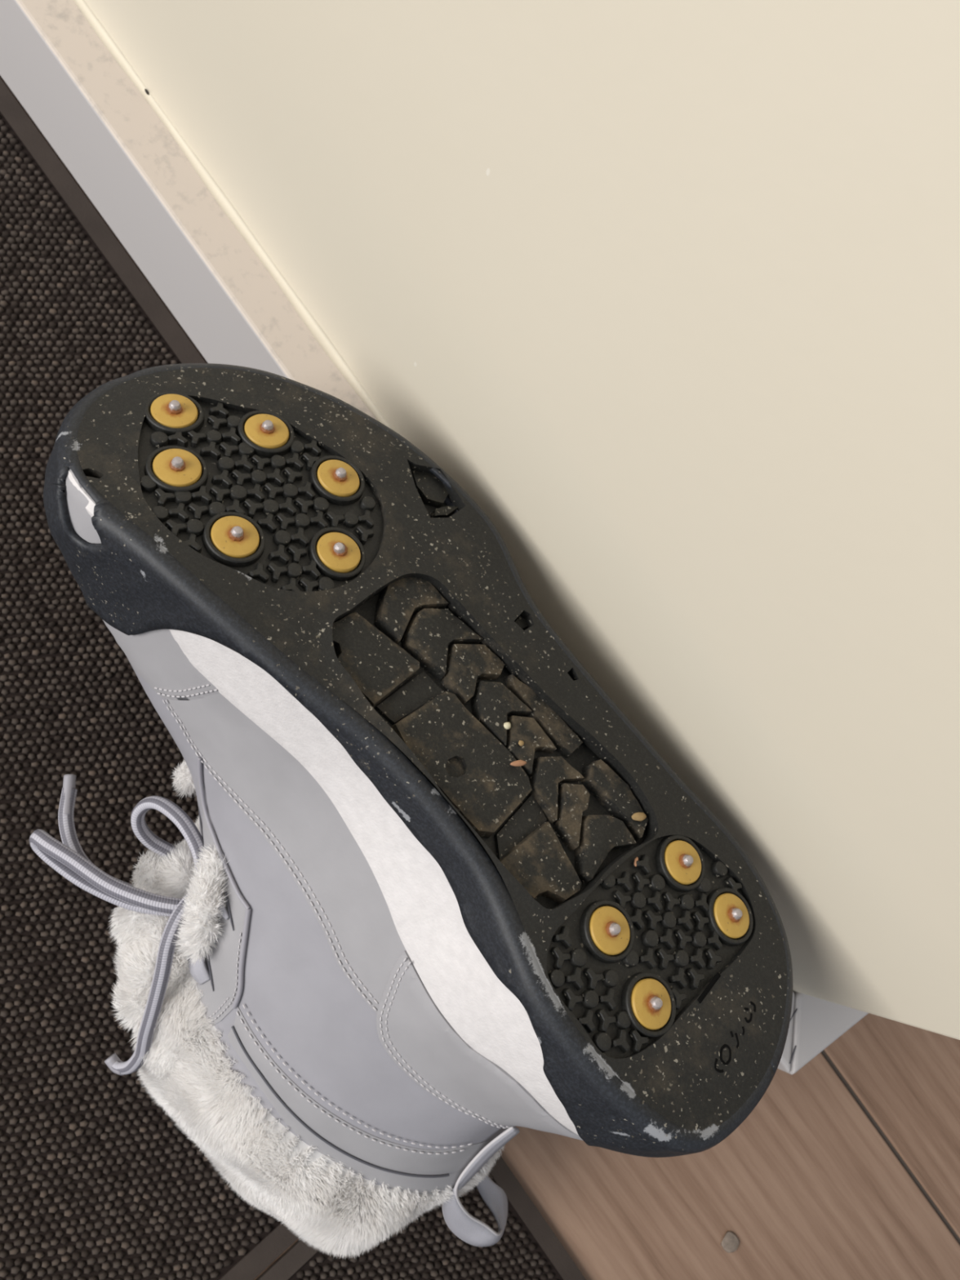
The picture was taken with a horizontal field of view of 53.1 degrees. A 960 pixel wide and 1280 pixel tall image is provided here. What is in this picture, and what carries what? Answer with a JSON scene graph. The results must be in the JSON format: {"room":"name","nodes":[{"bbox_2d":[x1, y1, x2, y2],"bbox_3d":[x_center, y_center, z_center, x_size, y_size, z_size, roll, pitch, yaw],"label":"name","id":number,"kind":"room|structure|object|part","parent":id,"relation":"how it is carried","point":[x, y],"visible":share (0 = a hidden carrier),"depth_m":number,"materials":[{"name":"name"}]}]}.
{"room":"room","nodes":[
{"label":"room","id":0,"kind":"room"},
{"bbox_2d":[0,75,959,1279],"bbox_3d":[-0.082,0.059,0.435,3.276,0.040,3.200,-36,90,-18],"label":"floor","id":1,"kind":"structure","parent":0,"point":[846,1166],"depth_m":0.44,"materials":[{"name":"brown wood"}]},
{"bbox_2d":[0,78,299,1279],"bbox_3d":[-0.476,-0.021,0.323,0.728,0.004,0.910,-36,90,-18],"label":"door mat","id":2,"kind":"object","parent":1,"relation":"on","point":[97,1182],"visible":0.33,"depth_m":0.39,"materials":[{"name":"black fabric"}]},
{"bbox_2d":[29,460,648,1258],"bbox_3d":[-0.050,0.075,0.324,0.202,0.169,0.315,-36,90,-18],"label":"boot","id":3,"kind":"object","parent":2,"relation":"on","point":[305,991],"visible":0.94,"depth_m":0.30,"materials":[{"name":"leather"}]},
{"bbox_3d":[-0.052,0.061,0.293,0.026,0.036,0.124,-34,89,-18],"label":"panel","id":4,"kind":"part","parent":3,"relation":"part of","materials":[{"name":"leather"}]},
{"bbox_3d":[-0.043,0.161,0.332,0.103,0.014,0.038,46,52,-2],"label":"collar trim","id":5,"kind":"part","parent":3,"relation":"part of","materials":[{"name":"leather"}]},
{"bbox_2d":[43,363,792,1157],"bbox_3d":[-0.012,0.023,0.300,0.112,0.087,0.282,-42,92,-18],"label":"shoe sole","id":6,"kind":"object","parent":3,"relation":"on","point":[656,997],"visible":1,"depth_m":0.27,"materials":[{"name":"rubber"}]},
{"bbox_2d":[634,857,638,866],"bbox_3d":[0.046,0.065,0.282,0.001,0.002,0.003,27,74,-8],"label":"seed","id":7,"kind":"object","parent":6,"relation":"on","point":[636,858],"visible":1,"depth_m":0.28,"materials":[{"name":"brown food"}]},
{"bbox_2d":[503,721,511,729],"bbox_3d":[0.008,0.025,0.283,0.002,0.002,0.002,-6,81,-16],"label":"grain","id":8,"kind":"object","parent":3,"relation":"on","point":[507,726],"visible":1,"depth_m":0.28,"materials":[{"name":"white food"}]},
{"bbox_2d":[510,760,526,766],"bbox_3d":[0.011,0.035,0.276,0.005,0.002,0.002,-8,82,-16],"label":"seed","id":9,"kind":"object","parent":3,"relation":"on","point":[519,762],"visible":1,"depth_m":0.28,"materials":[{"name":"brown food"}]},
{"bbox_2d":[518,740,524,746],"bbox_3d":[0.012,0.030,0.281,0.002,0.001,0.002,28,74,-8],"label":"grain","id":10,"kind":"object","parent":3,"relation":"on","point":[521,743],"visible":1,"depth_m":0.28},
{"bbox_2d":[631,812,646,821],"bbox_3d":[0.048,0.053,0.289,0.005,0.002,0.003,-10,82,-16],"label":"crumb","id":11,"kind":"object","parent":3,"relation":"on","point":[639,816],"visible":1,"depth_m":0.29,"materials":[{"name":"beige food"}]},
{"bbox_2d":[255,1154,586,1279],"bbox_3d":[-0.034,0.671,0.308,0.632,0.004,0.750,-36,90,-18],"label":"door mat","id":12,"kind":"object","parent":1,"relation":"on","point":[528,1248],"visible":0.46,"depth_m":0.39,"materials":[{"name":"black fabric"}]},
{"bbox_2d":[720,1231,738,1253],"bbox_3d":[0.110,0.266,0.425,0.008,0.001,0.009,-36,90,-18],"label":"pebble","id":13,"kind":"object","parent":1,"relation":"on","point":[730,1242],"visible":1,"depth_m":0.42,"materials":[{"name":"grey stone"}]},
{"bbox_2d":[73,0,959,1039],"bbox_3d":[0.329,-1.113,-0.517,1.173,2.400,1.779,-36,90,-18],"label":"wall","id":14,"kind":"structure","parent":0,"point":[668,290],"depth_m":0.23,"materials":[{"name":"paint"}]},
{"bbox_2d":[0,0,797,1072],"bbox_3d":[-0.413,-0.566,0.401,0.021,0.085,1.798,-36,90,-18],"label":"baseboard","id":15,"kind":"structure","parent":14,"relation":"attached to","point":[116,147],"depth_m":0.36,"materials":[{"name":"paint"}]},
{"bbox_2d":[777,991,868,1074],"bbox_3d":[0.311,0.045,0.476,0.504,0.085,0.080,-36,90,-18],"label":"baseboard","id":16,"kind":"structure","parent":14,"relation":"attached to","point":[818,1023],"depth_m":0.36,"materials":[{"name":"paint"}]}
]}

